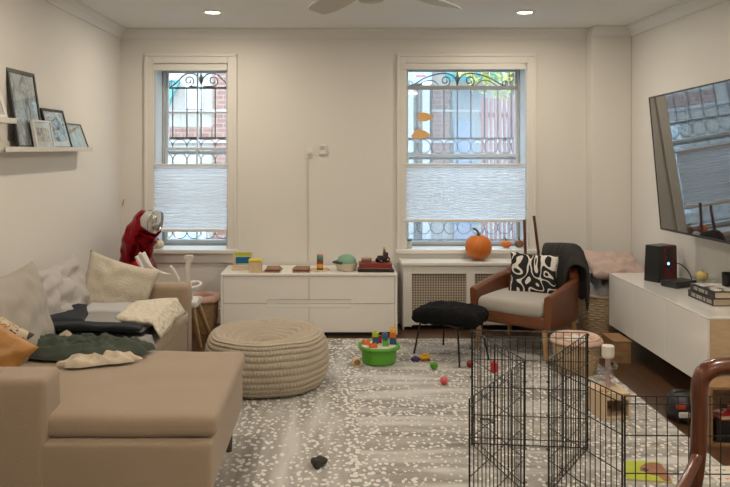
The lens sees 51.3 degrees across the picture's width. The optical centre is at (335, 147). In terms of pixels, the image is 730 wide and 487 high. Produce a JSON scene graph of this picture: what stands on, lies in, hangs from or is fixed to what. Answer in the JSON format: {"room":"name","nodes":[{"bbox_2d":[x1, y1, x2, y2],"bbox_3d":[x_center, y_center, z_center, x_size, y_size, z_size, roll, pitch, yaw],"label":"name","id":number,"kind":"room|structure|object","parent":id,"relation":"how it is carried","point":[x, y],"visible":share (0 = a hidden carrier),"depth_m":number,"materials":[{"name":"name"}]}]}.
{"room":"living room","nodes":[
{"label":"living room","id":0,"kind":"room"},
{"bbox_2d":[0,0,119,277],"bbox_3d":[-1.985,0.250,2.275,0.150,2.600,8.950,0,0,0],"label":"wall","id":1,"kind":"structure","parent":0,"point":[54,206],"depth_m":5.27,"materials":[{"name":"white paint"}]},
{"bbox_2d":[0,117,16,123],"bbox_3d":[-1.853,-0.169,3.740,0.112,0.063,1.080,0,0,0],"label":"ledge","id":2,"kind":"object","parent":1,"relation":"attached to","point":[3,120],"visible":1,"depth_m":4.18,"materials":[{"name":"wood"}]},
{"bbox_2d":[0,92,7,117],"bbox_3d":[-1.869,-0.287,3.925,0.097,0.274,0.610,0,0,0],"label":"framed picture","id":3,"kind":"object","parent":2,"relation":"on","point":[3,113],"visible":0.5,"depth_m":4.20,"materials":[{"name":"grey"}]},
{"bbox_2d":[0,141,92,151],"bbox_3d":[-1.853,-0.009,4.880,0.112,0.063,1.480,0,0,0],"label":"ledge","id":4,"kind":"object","parent":1,"relation":"attached to","point":[5,146],"visible":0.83,"depth_m":4.53,"materials":[{"name":"wood"}]},
{"bbox_2d":[6,67,40,146],"bbox_3d":[-1.879,-0.230,4.600,0.088,0.476,0.400,0,0,0],"label":"framed picture","id":5,"kind":"object","parent":4,"relation":"on","point":[21,89],"visible":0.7,"depth_m":4.55,"materials":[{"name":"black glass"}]},
{"bbox_2d":[30,119,54,146],"bbox_3d":[-1.826,-0.082,4.735,0.048,0.180,0.290,0,0,0],"label":"framed picture","id":6,"kind":"object","parent":4,"relation":"on","point":[42,133],"visible":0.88,"depth_m":4.72,"materials":[{"name":"grey"}]},
{"bbox_2d":[39,108,71,146],"bbox_3d":[-1.859,-0.124,5.055,0.087,0.268,0.390,0,0,0],"label":"framed picture","id":7,"kind":"object","parent":4,"relation":"on","point":[61,136],"visible":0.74,"depth_m":5.08,"materials":[{"name":"grey"}]},
{"bbox_2d":[67,123,88,146],"bbox_3d":[-1.851,-0.081,5.410,0.082,0.185,0.340,0,0,0],"label":"framed picture","id":8,"kind":"object","parent":4,"relation":"on","point":[77,136],"visible":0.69,"depth_m":5.43,"materials":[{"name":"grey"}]},
{"bbox_2d":[44,0,125,38],"bbox_3d":[-1.873,-1.008,2.265,0.075,0.085,8.930,0,0,0],"label":"trim","id":9,"kind":"structure","parent":1,"relation":"attached to","point":[76,8],"depth_m":5.79,"materials":[{"name":"white paint"}]},
{"bbox_2d":[120,39,585,307],"bbox_3d":[0.325,0.250,6.920,4.770,2.600,0.380,0,0,0],"label":"wall","id":10,"kind":"structure","parent":0,"point":[293,94],"depth_m":6.73,"materials":[{"name":"white paint"}]},
{"bbox_2d":[144,54,237,262],"bbox_3d":[-1.284,0.091,6.912,0.833,1.847,0.475,0,0,0],"label":"window","id":11,"kind":"structure","parent":10,"relation":"in","point":[156,83],"depth_m":6.71,"materials":[{"name":"white paint"}]},
{"bbox_2d":[154,238,163,247],"bbox_3d":[-1.573,0.842,6.750,0.098,0.094,0.099,0,0,0],"label":"pumpkin","id":12,"kind":"object","parent":11,"relation":"on","point":[160,244],"visible":0.76,"depth_m":6.72,"materials":[{"name":"plant"}]},
{"bbox_2d":[152,64,226,231],"bbox_3d":[-1.291,0.002,6.729,0.659,1.478,0.052,0,0,0],"label":"pleated shade","id":13,"kind":"object","parent":11,"relation":"attached to","point":[190,197],"visible":0.84,"depth_m":6.72,"materials":[{"name":"white fabric"}]},
{"bbox_2d":[168,73,225,238],"bbox_3d":[-1.284,0.002,7.178,0.833,1.866,0.141,0,0,0],"label":"guard","id":14,"kind":"object","parent":10,"relation":"attached to","point":[201,77],"visible":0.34,"depth_m":7.22,"materials":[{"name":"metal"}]},
{"bbox_2d":[304,145,312,158],"bbox_3d":[-0.243,0.035,6.714,0.072,0.116,0.030,0,0,0],"label":"wall socket","id":15,"kind":"object","parent":10,"relation":"attached to","point":[308,149],"visible":1,"depth_m":6.72,"materials":[{"name":"white paint"}]},
{"bbox_2d":[307,153,307,260],"bbox_3d":[-0.253,0.522,6.711,0.013,0.956,0.029,0,0,0],"label":"power cord","id":16,"kind":"object","parent":15,"relation":"hanging from","point":[307,153],"visible":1,"depth_m":6.72,"materials":[{"name":"plastic"}]},
{"bbox_2d":[319,144,325,154],"bbox_3d":[-0.120,0.013,6.717,0.068,0.090,0.024,0,0,0],"label":"thermostat","id":17,"kind":"object","parent":10,"relation":"attached to","point":[322,147],"visible":1,"depth_m":6.71,"materials":[{"name":"white paint"}]},
{"bbox_2d":[121,28,588,38],"bbox_3d":[0.152,-1.008,6.692,4.125,0.085,0.075,0,0,0],"label":"trim","id":18,"kind":"structure","parent":10,"relation":"attached to","point":[129,33],"depth_m":6.70,"materials":[{"name":"white paint"}]},
{"bbox_2d":[216,308,578,322],"bbox_3d":[0.152,1.485,6.721,4.125,0.130,0.018,0,0,0],"label":"baseboard","id":19,"kind":"structure","parent":10,"relation":"attached to","point":[219,309],"depth_m":6.71,"materials":[{"name":"white paint"}]},
{"bbox_2d":[408,72,514,240],"bbox_3d":[1.155,0.002,7.178,1.289,1.866,0.141,0,0,0],"label":"guard","id":20,"kind":"object","parent":10,"relation":"attached to","point":[457,78],"visible":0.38,"depth_m":7.23,"materials":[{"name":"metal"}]},
{"bbox_2d":[396,54,536,262],"bbox_3d":[1.155,0.091,6.912,1.250,1.847,0.475,0,0,0],"label":"window","id":21,"kind":"structure","parent":10,"relation":"in","point":[525,81],"depth_m":6.71,"materials":[{"name":"white paint"}]},
{"bbox_2d":[407,238,411,248],"bbox_3d":[0.643,0.853,6.790,0.074,0.084,0.074,0,0,0],"label":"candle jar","id":22,"kind":"object","parent":21,"relation":"on","point":[409,240],"visible":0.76,"depth_m":6.76,"materials":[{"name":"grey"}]},
{"bbox_2d":[411,129,429,138],"bbox_3d":[0.782,-0.127,6.997,0.178,0.087,0.002,0,0,0],"label":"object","id":23,"kind":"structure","parent":21,"relation":"attached to","point":[418,134],"depth_m":7.00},
{"bbox_2d":[418,112,433,121],"bbox_3d":[0.825,-0.285,6.997,0.150,0.085,0.002,0,0,0],"label":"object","id":24,"kind":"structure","parent":21,"relation":"attached to","point":[422,116],"depth_m":7.00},
{"bbox_2d":[403,63,525,221],"bbox_3d":[1.133,-0.046,6.729,1.082,1.402,0.052,0,0,0],"label":"pleated shade","id":25,"kind":"object","parent":21,"relation":"attached to","point":[435,192],"visible":0.98,"depth_m":6.72,"materials":[{"name":"white fabric"}]},
{"bbox_2d":[501,237,510,247],"bbox_3d":[1.522,0.843,6.800,0.095,0.094,0.095,0,0,0],"label":"pumpkin","id":26,"kind":"object","parent":21,"relation":"on","point":[505,243],"visible":1,"depth_m":6.77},
{"bbox_2d":[515,237,522,247],"bbox_3d":[1.637,0.839,6.800,0.080,0.100,0.080,0,0,33],"label":"gourd","id":27,"kind":"object","parent":21,"relation":"on","point":[518,243],"visible":0.98,"depth_m":6.77,"materials":[{"name":"plant"}]},
{"bbox_2d":[78,0,684,27],"bbox_3d":[0.325,-1.110,2.390,4.770,0.120,9.480,0,0,0],"label":"ceiling","id":28,"kind":"structure","parent":0,"point":[127,13],"depth_m":5.93,"materials":[{"name":"white paint"}]},
{"bbox_2d":[202,10,222,14],"bbox_3d":[-0.950,-1.045,5.850,0.164,0.010,0.164,0,0,0],"label":"recessed light","id":29,"kind":"object","parent":28,"relation":"in","point":[211,12],"visible":1,"depth_m":5.83,"materials":[{"name":"white"}]},
{"bbox_2d":[308,0,460,14],"bbox_3d":[0.148,-0.895,3.742,1.510,0.350,1.519,0,0,0],"label":"ceiling fan","id":30,"kind":"object","parent":28,"relation":"hanging from","point":[323,7],"visible":1,"depth_m":4.25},
{"bbox_2d":[514,10,535,14],"bbox_3d":[1.455,-1.045,5.850,0.164,0.010,0.164,0,0,0],"label":"recessed light","id":31,"kind":"object","parent":28,"relation":"in","point":[520,12],"visible":1,"depth_m":5.84,"materials":[{"name":"white"}]},
{"bbox_2d":[192,323,729,465],"bbox_3d":[0.325,1.610,2.200,4.770,0.120,9.100,0,0,0],"label":"floor","id":32,"kind":"structure","parent":0,"point":[647,373],"depth_m":5.42,"materials":[{"name":"brown wood"}]},
{"bbox_2d":[0,282,244,486],"bbox_3d":[-1.189,1.220,4.150,1.422,0.660,2.320,0,0,0],"label":"sectional sofa","id":33,"kind":"object","parent":32,"relation":"on","point":[167,417],"visible":0.62,"depth_m":3.04,"materials":[{"name":"fabric"}]},
{"bbox_2d":[0,317,34,340],"bbox_3d":[-1.683,0.898,3.514,0.541,0.521,0.148,0,0,0],"label":"floral cushion","id":34,"kind":"object","parent":33,"relation":"on","point":[15,329],"visible":0.34,"depth_m":3.54,"materials":[{"name":"fabric"}]},
{"bbox_2d":[0,325,38,366],"bbox_3d":[-1.615,0.910,3.374,0.558,0.536,0.192,0,0,0],"label":"cushion","id":35,"kind":"object","parent":33,"relation":"on","point":[14,350],"visible":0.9,"depth_m":3.38,"materials":[{"name":"leather"}]},
{"bbox_2d":[0,261,55,366],"bbox_3d":[-1.648,0.878,3.790,0.276,0.483,0.980,0,0,0],"label":"sofa pillow","id":36,"kind":"object","parent":33,"relation":"on","point":[23,296],"visible":0.59,"depth_m":3.87,"materials":[{"name":"grey fabric"}]},
{"bbox_2d":[38,254,89,314],"bbox_3d":[-1.697,0.920,4.679,0.298,0.420,0.800,0,0,-1],"label":"sofa pillow","id":37,"kind":"object","parent":33,"relation":"on","point":[64,283],"visible":0.57,"depth_m":4.57,"materials":[{"name":"grey fabric"}]},
{"bbox_2d":[59,330,71,335],"bbox_3d":[-1.455,1.016,4.089,0.098,0.081,0.062,0,0,14],"label":"sock","id":38,"kind":"object","parent":33,"relation":"on","point":[66,332],"visible":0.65,"depth_m":4.07,"materials":[{"name":"fabric"}]},
{"bbox_2d":[29,332,155,360],"bbox_3d":[-1.308,1.006,3.899,0.711,0.101,0.352,0,0,10],"label":"blanket","id":39,"kind":"object","parent":33,"relation":"on","point":[52,347],"visible":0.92,"depth_m":3.83,"materials":[{"name":"green fabric"}]},
{"bbox_2d":[55,350,141,367],"bbox_3d":[-1.157,1.019,3.717,0.406,0.054,0.142,0,0,-23],"label":"garment","id":40,"kind":"object","parent":33,"relation":"on","point":[78,360],"visible":1,"depth_m":3.67,"materials":[{"name":"beige fabric"}]},
{"bbox_2d":[50,302,155,337],"bbox_3d":[-1.372,1.010,4.418,0.707,0.125,0.642,0,0,0],"label":"folded throw","id":41,"kind":"object","parent":33,"relation":"on","point":[96,318],"visible":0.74,"depth_m":4.24,"materials":[{"name":"black fabric"}]},
{"bbox_2d":[85,250,160,304],"bbox_3d":[-1.444,0.940,4.991,0.588,0.545,0.197,0,0,-17],"label":"throw pillow","id":42,"kind":"object","parent":33,"relation":"on","point":[108,280],"visible":0.64,"depth_m":4.95,"materials":[{"name":"beige fabric"}]},
{"bbox_2d":[20,351,244,437],"bbox_3d":[-1.111,1.113,3.535,1.267,0.117,1.000,0,0,0],"label":"cushion","id":43,"kind":"object","parent":33,"relation":"on","point":[160,394],"depth_m":3.26,"materials":[{"name":"fabric"}]},
{"bbox_2d":[129,334,157,350],"bbox_3d":[-1.045,1.067,4.134,0.148,0.095,0.189,0,0,0],"label":"blanket","id":44,"kind":"object","parent":33,"relation":"on","point":[147,337],"visible":0.42,"depth_m":4.11,"materials":[{"name":"fabric"}]},
{"bbox_2d":[114,298,185,338],"bbox_3d":[-1.111,0.998,4.513,0.309,0.117,0.684,0,0,0],"label":"throw pillow","id":45,"kind":"object","parent":33,"relation":"on","point":[161,313],"visible":0.99,"depth_m":4.42,"materials":[{"name":"beige fabric"}]},
{"bbox_2d":[152,311,187,350],"bbox_3d":[-1.367,1.130,4.585,0.755,0.110,1.090,0,0,0],"label":"armrest","id":46,"kind":"object","parent":33,"relation":"on","point":[179,326],"depth_m":4.63,"materials":[{"name":"fabric"}]},
{"bbox_2d":[119,210,163,268],"bbox_3d":[-1.590,1.018,6.291,0.517,1.045,0.386,0,0,34],"label":"foil balloon","id":47,"kind":"object","parent":32,"relation":"on","point":[141,234],"visible":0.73,"depth_m":6.13,"materials":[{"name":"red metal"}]},
{"bbox_2d":[135,252,210,351],"bbox_3d":[-1.275,1.167,5.882,0.540,0.789,0.787,0,0,0],"label":"high chair","id":48,"kind":"object","parent":32,"relation":"on","point":[142,259],"visible":0.46,"depth_m":5.70,"materials":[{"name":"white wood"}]},
{"bbox_2d":[192,291,220,334],"bbox_3d":[-1.130,1.388,6.401,0.324,0.324,0.325,0,0,0],"label":"wicker basket","id":49,"kind":"object","parent":32,"relation":"on","point":[210,299],"visible":0.5,"depth_m":6.31,"materials":[{"name":"brown wicker"}]},
{"bbox_2d":[220,265,396,335],"bbox_3d":[-0.223,1.292,6.473,1.455,0.517,0.454,0,0,0],"label":"dresser","id":50,"kind":"object","parent":32,"relation":"on","point":[340,303],"visible":0.8,"depth_m":6.25,"materials":[{"name":"white paint"}]},
{"bbox_2d":[231,251,252,269],"bbox_3d":[-0.798,0.961,6.485,0.176,0.145,0.130,0,0,0],"label":"block","id":51,"kind":"object","parent":50,"relation":"on","point":[235,253],"visible":0.74,"depth_m":6.51,"materials":[{"name":"brown wood"}]},
{"bbox_2d":[248,258,262,272],"bbox_3d":[-0.670,0.979,6.330,0.110,0.108,0.104,0,0,0],"label":"block","id":52,"kind":"object","parent":50,"relation":"on","point":[255,264],"visible":1,"depth_m":6.28,"materials":[{"name":"brown wood"}]},
{"bbox_2d":[263,266,282,272],"bbox_3d":[-0.528,1.020,6.404,0.140,0.026,0.228,0,0,4],"label":"puzzle","id":53,"kind":"object","parent":50,"relation":"on","point":[270,269],"visible":1,"depth_m":6.31},
{"bbox_2d":[292,266,310,272],"bbox_3d":[-0.293,1.020,6.400,0.164,0.026,0.231,0,0,0],"label":"puzzle","id":54,"kind":"object","parent":50,"relation":"on","point":[297,269],"visible":1,"depth_m":6.31},
{"bbox_2d":[310,268,329,271],"bbox_3d":[-0.135,1.028,6.420,0.172,0.010,0.172,0,0,0],"label":"round tray","id":55,"kind":"object","parent":50,"relation":"on","point":[311,269],"visible":0.88,"depth_m":6.38,"materials":[{"name":"brown wood"}]},
{"bbox_2d":[317,254,322,269],"bbox_3d":[-0.135,0.963,6.420,0.056,0.129,0.056,0,0,0],"label":"tower","id":56,"kind":"object","parent":55,"relation":"on","point":[319,256],"visible":1,"depth_m":6.40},
{"bbox_2d":[332,254,357,271],"bbox_3d":[0.061,0.966,6.417,0.281,0.135,0.281,0,0,0],"label":"cap","id":57,"kind":"object","parent":50,"relation":"on","point":[340,267],"depth_m":6.35,"materials":[{"name":"fabric"}]},
{"bbox_2d":[357,261,393,271],"bbox_3d":[0.333,0.998,6.400,0.300,0.070,0.180,0,0,0],"label":"piano","id":58,"kind":"object","parent":50,"relation":"on","point":[373,266],"visible":1,"depth_m":6.33,"materials":[{"name":"red paint"}]},
{"bbox_2d":[361,257,371,262],"bbox_3d":[0.258,0.946,6.420,0.092,0.035,0.092,0,0,0],"label":"tin","id":59,"kind":"object","parent":58,"relation":"on","point":[363,259],"visible":1,"depth_m":6.38,"materials":[{"name":"metal"}]},
{"bbox_2d":[375,252,389,262],"bbox_3d":[0.394,0.923,6.418,0.106,0.080,0.074,0,0,-29],"label":"tractor","id":60,"kind":"object","parent":58,"relation":"on","point":[380,258],"visible":1,"depth_m":6.40,"materials":[{"name":"plastic"}]},
{"bbox_2d":[399,258,537,329],"bbox_3d":[1.145,1.261,6.572,1.180,0.578,0.254,0,0,0],"label":"radiator cover","id":61,"kind":"object","parent":32,"relation":"on","point":[423,280],"visible":0.54,"depth_m":6.48,"materials":[{"name":"white paint"}]},
{"bbox_2d":[465,227,491,258],"bbox_3d":[1.232,0.820,6.570,0.230,0.268,0.230,0,0,0],"label":"pumpkin","id":62,"kind":"object","parent":61,"relation":"on","point":[478,246],"visible":1,"depth_m":6.49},
{"bbox_2d":[213,339,729,486],"bbox_3d":[0.515,1.545,3.675,2.730,0.008,4.950,0,0,0],"label":"rug","id":63,"kind":"object","parent":32,"relation":"on","point":[396,424],"visible":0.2,"depth_m":4.19,"materials":[{"name":"grey carpet"}]},
{"bbox_2d":[205,318,329,398],"bbox_3d":[-0.450,1.356,5.001,0.818,0.347,0.818,0,0,-15],"label":"knitted pouf","id":64,"kind":"object","parent":63,"relation":"on","point":[284,357],"visible":0.83,"depth_m":4.70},
{"bbox_2d":[311,455,327,468],"bbox_3d":[-0.080,1.520,3.683,0.095,0.048,0.063,0,0,-40],"label":"sock","id":65,"kind":"object","parent":63,"relation":"on","point":[317,462],"visible":1,"depth_m":3.66,"materials":[{"name":"fabric"}]},
{"bbox_2d":[351,357,361,367],"bbox_3d":[0.144,1.510,5.356,0.062,0.062,0.050,0,0,-14],"label":"wooden cup","id":66,"kind":"object","parent":63,"relation":"on","point":[356,362],"visible":1,"depth_m":5.35,"materials":[{"name":"brown wood"}]},
{"bbox_2d":[358,339,399,365],"bbox_3d":[0.308,1.475,5.470,0.303,0.132,0.303,0,0,0],"label":"tub","id":67,"kind":"object","parent":63,"relation":"on","point":[382,355],"visible":0.77,"depth_m":5.37,"materials":[{"name":"green plastic"}]},
{"bbox_2d":[362,341,395,348],"bbox_3d":[0.308,1.421,5.470,0.248,0.012,0.248,0,0,0],"label":"tray","id":68,"kind":"object","parent":67,"relation":"on","point":[391,346],"depth_m":5.42,"materials":[{"name":"plastic"}]},
{"bbox_2d":[420,353,429,361],"bbox_3d":[0.645,1.514,5.511,0.075,0.053,0.050,0,0,-17],"label":"toy","id":69,"kind":"object","parent":63,"relation":"on","point":[424,356],"visible":1,"depth_m":5.50,"materials":[{"name":"yellow"}]},
{"bbox_2d":[430,362,437,369],"bbox_3d":[0.680,1.514,5.286,0.057,0.054,0.057,0,0,0],"label":"ball","id":70,"kind":"object","parent":63,"relation":"on","point":[433,365],"visible":1,"depth_m":5.27,"materials":[{"name":"plastic"}]},
{"bbox_2d":[440,376,447,384],"bbox_3d":[0.704,1.515,4.952,0.052,0.052,0.052,0,0,0],"label":"ball","id":71,"kind":"object","parent":63,"relation":"on","point":[443,380],"visible":1,"depth_m":4.93,"materials":[{"name":"plastic"}]},
{"bbox_2d":[411,300,488,366],"bbox_3d":[0.850,1.350,5.639,0.558,0.385,0.457,0,0,43],"label":"stool","id":72,"kind":"object","parent":63,"relation":"on","point":[454,314],"visible":1,"depth_m":5.52,"materials":[{"name":"black metal"}]},
{"bbox_2d":[491,360,496,372],"bbox_3d":[1.087,1.499,5.228,0.046,0.084,0.045,0,0,-11],"label":"toy","id":73,"kind":"object","parent":63,"relation":"on","point":[492,363],"visible":0.67,"depth_m":5.21,"materials":[{"name":"plastic"}]},
{"bbox_2d":[470,264,578,361],"bbox_3d":[1.498,1.215,5.908,0.666,0.657,0.712,0,0,39],"label":"leather armchair","id":74,"kind":"object","parent":63,"relation":"on","point":[553,311],"visible":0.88,"depth_m":5.68,"materials":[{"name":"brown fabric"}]},
{"bbox_2d":[478,287,549,317],"bbox_3d":[1.456,1.174,5.857,0.530,0.133,0.580,0,0,39],"label":"seat cushion","id":75,"kind":"object","parent":74,"relation":"on","point":[501,302],"depth_m":5.67,"materials":[{"name":"grey fabric"}]},
{"bbox_2d":[508,250,559,293],"bbox_3d":[1.536,0.987,5.913,0.396,0.357,0.149,0,0,19],"label":"patterned pillow","id":76,"kind":"object","parent":74,"relation":"on","point":[529,273],"visible":0.94,"depth_m":5.87,"materials":[{"name":"black fabric"}]},
{"bbox_2d":[541,242,589,310],"bbox_3d":[1.811,1.005,5.993,0.227,0.512,0.420,0,0,-39],"label":"blanket","id":77,"kind":"object","parent":74,"relation":"on","point":[571,254],"visible":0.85,"depth_m":5.93,"materials":[{"name":"black fabric"}]},
{"bbox_2d":[550,330,603,376],"bbox_3d":[1.660,1.415,5.250,0.356,0.252,0.357,0,0,-16],"label":"wicker basket","id":78,"kind":"object","parent":63,"relation":"on","point":[595,341],"visible":0.74,"depth_m":5.13,"materials":[{"name":"beige wicker"}]},
{"bbox_2d":[564,334,588,339],"bbox_3d":[1.655,1.326,5.254,0.253,0.054,0.241,0,0,42],"label":"contents","id":79,"kind":"object","parent":78,"relation":"in","point":[573,335],"visible":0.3,"depth_m":5.27,"materials":[{"name":"white fabric"}]},
{"bbox_2d":[469,330,729,486],"bbox_3d":[1.095,1.242,3.419,1.226,0.597,1.115,0,0,0],"label":"pet playpen","id":80,"kind":"object","parent":63,"relation":"on","point":[586,335],"visible":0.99,"depth_m":3.31,"materials":[{"name":"black metal"}]},
{"bbox_2d":[588,344,630,418],"bbox_3d":[1.580,1.347,4.420,0.184,0.388,0.200,0,0,-3],"label":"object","id":81,"kind":"object","parent":63,"relation":"on","point":[607,350],"visible":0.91,"depth_m":4.40,"materials":[{"name":"brown wood"}]},
{"bbox_2d":[601,344,613,358],"bbox_3d":[1.589,1.190,4.441,0.072,0.073,0.072,0,0,-3],"label":"cup","id":82,"kind":"object","parent":81,"relation":"on","point":[607,350],"depth_m":4.41,"materials":[{"name":"beige"}]},
{"bbox_2d":[626,461,671,483],"bbox_3d":[1.465,1.535,3.611,0.203,0.010,0.224,0,0,9],"label":"picture book","id":83,"kind":"object","parent":63,"relation":"on","point":[630,465],"visible":0.68,"depth_m":3.59,"materials":[{"name":"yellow paper"}]},
{"bbox_2d":[640,462,671,480],"bbox_3d":[1.504,1.531,3.602,0.123,0.001,0.206,0,0,12],"label":"picture","id":84,"kind":"object","parent":83,"relation":"on","point":[651,466],"depth_m":3.60},
{"bbox_2d":[675,357,729,486],"bbox_3d":[1.288,1.091,2.147,0.729,0.905,0.535,0,0,0],"label":"wooden chair","id":85,"kind":"object","parent":63,"relation":"on","point":[706,371],"visible":1,"depth_m":2.31,"materials":[{"name":"brown wood"}]},
{"bbox_2d":[705,466,729,482],"bbox_3d":[1.907,1.538,3.590,0.305,0.004,0.200,0,0,0],"label":"card","id":86,"kind":"object","parent":63,"relation":"on","point":[724,469],"visible":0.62,"depth_m":3.60,"materials":[{"name":"white"}]},
{"bbox_2d":[523,220,529,330],"bbox_3d":[1.596,1.067,6.379,0.025,0.927,0.070,0,0,-30],"label":"wooden stick","id":87,"kind":"object","parent":32,"relation":"on","point":[524,221],"visible":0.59,"depth_m":6.38,"materials":[{"name":"brown wood"}]},
{"bbox_2d":[532,216,539,254],"bbox_3d":[1.722,1.050,6.379,0.142,0.962,0.025,0,0,20],"label":"wooden stick","id":88,"kind":"object","parent":32,"relation":"on","point":[534,217],"visible":0.34,"depth_m":6.38,"materials":[{"name":"brown wood"}]},
{"bbox_2d":[578,295,625,337],"bbox_3d":[2.190,1.363,6.230,0.435,0.373,0.435,0,0,-41],"label":"laundry basket","id":89,"kind":"object","parent":32,"relation":"on","point":[595,320],"visible":0.47,"depth_m":6.07,"materials":[{"name":"wicker"}]},
{"bbox_2d":[590,273,608,295],"bbox_3d":[2.203,1.101,6.229,0.414,0.204,0.409,0,0,43],"label":"blanket","id":90,"kind":"object","parent":89,"relation":"in","point":[598,287],"visible":0.3,"depth_m":6.10,"materials":[{"name":"fabric"}]},
{"bbox_2d":[584,250,643,279],"bbox_3d":[2.250,0.951,6.154,0.530,0.226,0.350,0,0,-9],"label":"pillow","id":91,"kind":"object","parent":90,"relation":"on","point":[600,264],"visible":0.73,"depth_m":6.07,"materials":[{"name":"pink fabric"}]},
{"bbox_2d":[602,333,631,363],"bbox_3d":[2.058,1.468,5.580,0.131,0.163,0.246,0,0,0],"label":"wooden box","id":92,"kind":"object","parent":32,"relation":"on","point":[622,345],"visible":0.9,"depth_m":5.46,"materials":[{"name":"brown wood"}]},
{"bbox_2d":[665,389,690,422],"bbox_3d":[1.980,1.466,4.358,0.171,0.169,0.228,0,0,0],"label":"bag","id":93,"kind":"object","parent":32,"relation":"on","point":[672,409],"visible":0.75,"depth_m":4.30,"materials":[{"name":"fabric"}]},
{"bbox_2d":[707,378,729,446],"bbox_3d":[2.152,1.395,4.020,0.425,0.310,0.160,0,0,0],"label":"crate","id":94,"kind":"object","parent":32,"relation":"on","point":[717,386],"visible":0.36,"depth_m":4.00,"materials":[{"name":"brown wood"}]},
{"bbox_2d":[713,416,729,441],"bbox_3d":[2.130,1.476,4.019,0.306,0.115,0.128,0,0,0],"label":"box","id":95,"kind":"object","parent":94,"relation":"in","point":[725,424],"visible":0.45,"depth_m":3.96,"materials":[{"name":"plastic"}]},
{"bbox_2d":[713,408,729,420],"bbox_3d":[2.110,1.406,4.020,0.220,0.024,0.110,0,0,-6],"label":"book","id":96,"kind":"object","parent":95,"relation":"on","point":[725,413],"visible":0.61,"depth_m":4.00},
{"bbox_2d":[586,27,630,272],"bbox_3d":[2.387,0.250,6.655,0.344,2.600,0.150,0,0,0],"label":"wall column","id":97,"kind":"structure","parent":0,"point":[608,59],"depth_m":6.58,"materials":[{"name":"white paint"}]},
{"bbox_2d":[592,25,630,36],"bbox_3d":[2.388,-1.008,6.543,0.345,0.085,0.075,0,0,0],"label":"trim","id":98,"kind":"structure","parent":97,"relation":"attached to","point":[597,30],"depth_m":6.55,"materials":[{"name":"white paint"}]},
{"bbox_2d":[631,0,729,282],"bbox_3d":[2.635,0.250,2.275,0.150,2.600,8.950,0,0,0],"label":"wall","id":99,"kind":"structure","parent":0,"point":[692,50],"depth_m":5.80,"materials":[{"name":"white paint"}]},
{"bbox_2d":[609,273,729,377],"bbox_3d":[2.349,1.179,5.170,0.418,0.405,1.573,0,0,0],"label":"media console","id":100,"kind":"object","parent":99,"relation":"attached to","point":[685,331],"visible":0.86,"depth_m":4.94,"materials":[{"name":"white paint"}]},
{"bbox_2d":[644,243,676,282],"bbox_3d":[2.390,0.845,5.593,0.201,0.265,0.138,0,0,-29],"label":"speaker box","id":101,"kind":"object","parent":100,"relation":"on","point":[660,258],"visible":0.92,"depth_m":5.54,"materials":[{"name":"black plastic"}]},
{"bbox_2d":[661,278,696,288],"bbox_3d":[2.421,0.955,5.368,0.210,0.045,0.130,0,0,-26],"label":"box","id":102,"kind":"object","parent":100,"relation":"on","point":[676,283],"visible":0.85,"depth_m":5.32,"materials":[{"name":"black plastic"}]},
{"bbox_2d":[688,289,729,305],"bbox_3d":[2.435,0.954,4.855,0.221,0.046,0.330,0,0,0],"label":"book","id":103,"kind":"object","parent":100,"relation":"on","point":[703,298],"visible":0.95,"depth_m":4.74,"materials":[{"name":"grey paper"}]},
{"bbox_2d":[690,283,729,298],"bbox_3d":[2.430,0.908,4.840,0.201,0.045,0.320,0,0,0],"label":"book","id":104,"kind":"object","parent":103,"relation":"on","point":[713,290],"visible":1,"depth_m":4.79,"materials":[{"name":"grey paper"}]},
{"bbox_2d":[694,283,729,290],"bbox_3d":[2.433,0.886,4.840,0.175,0.001,0.280,0,0,0],"label":"picture","id":105,"kind":"object","parent":104,"relation":"on","point":[699,286],"depth_m":4.86},
{"bbox_2d":[722,272,729,286],"bbox_3d":[2.515,0.843,4.876,0.066,0.085,0.084,0,0,0],"label":"mug","id":106,"kind":"object","parent":104,"relation":"on","point":[725,275],"visible":1,"depth_m":4.86,"materials":[{"name":"ceramic"}]},
{"bbox_3d":[2.465,0.922,5.100,0.156,0.110,0.156,0,0,0],"label":"glass bowl","id":107,"kind":"object","parent":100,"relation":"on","visible":0},
{"bbox_2d":[696,270,708,280],"bbox_3d":[2.458,0.854,5.100,0.076,0.072,0.076,0,0,0],"label":"apple","id":108,"kind":"object","parent":107,"relation":"on","point":[702,275],"visible":1,"depth_m":5.08,"materials":[{"name":"yellow"}]},
{"bbox_2d":[626,0,726,36],"bbox_3d":[2.522,-1.008,2.190,0.075,0.085,8.780,0,0,0],"label":"trim","id":109,"kind":"structure","parent":99,"relation":"attached to","point":[687,7],"depth_m":5.74,"materials":[{"name":"white paint"}]},
{"bbox_2d":[649,79,729,243],"bbox_3d":[2.393,0.092,4.640,0.332,0.993,1.745,0,0,0],"label":"television","id":110,"kind":"object","parent":99,"relation":"attached to","point":[690,127],"visible":1,"depth_m":4.86,"materials":[{"name":"black plastic"}]},
{"label":"outside","id":111,"kind":"structure","parent":0,"visible":0},
{"bbox_3d":[1.000,2.000,18.555,26.000,0.200,22.890,0,0,0],"label":"ground","id":112,"kind":"structure","parent":111,"visible":0},
{"bbox_2d":[168,72,511,238],"bbox_3d":[1.000,-2.025,14.100,20.000,7.850,3.800,0,0,0],"label":"outdoor view","id":113,"kind":"structure","parent":112,"relation":"on","point":[179,95],"depth_m":12.95,"materials":[{"name":"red brick"}]},
{"bbox_2d":[454,72,513,108],"bbox_3d":[2.570,-0.259,11.006,1.968,4.322,1.794,0,0,25],"label":"street tree","id":114,"kind":"object","parent":112,"relation":"on","point":[510,81],"visible":0.07,"depth_m":10.99,"materials":[{"name":"green plant"}]},
{"bbox_2d":[479,98,514,238],"bbox_3d":[2.120,0.625,9.912,0.500,2.550,0.055,0,0,0],"label":"picket fence","id":115,"kind":"object","parent":112,"relation":"on","point":[491,114],"visible":0.34,"depth_m":9.88,"materials":[{"name":"white wood"}]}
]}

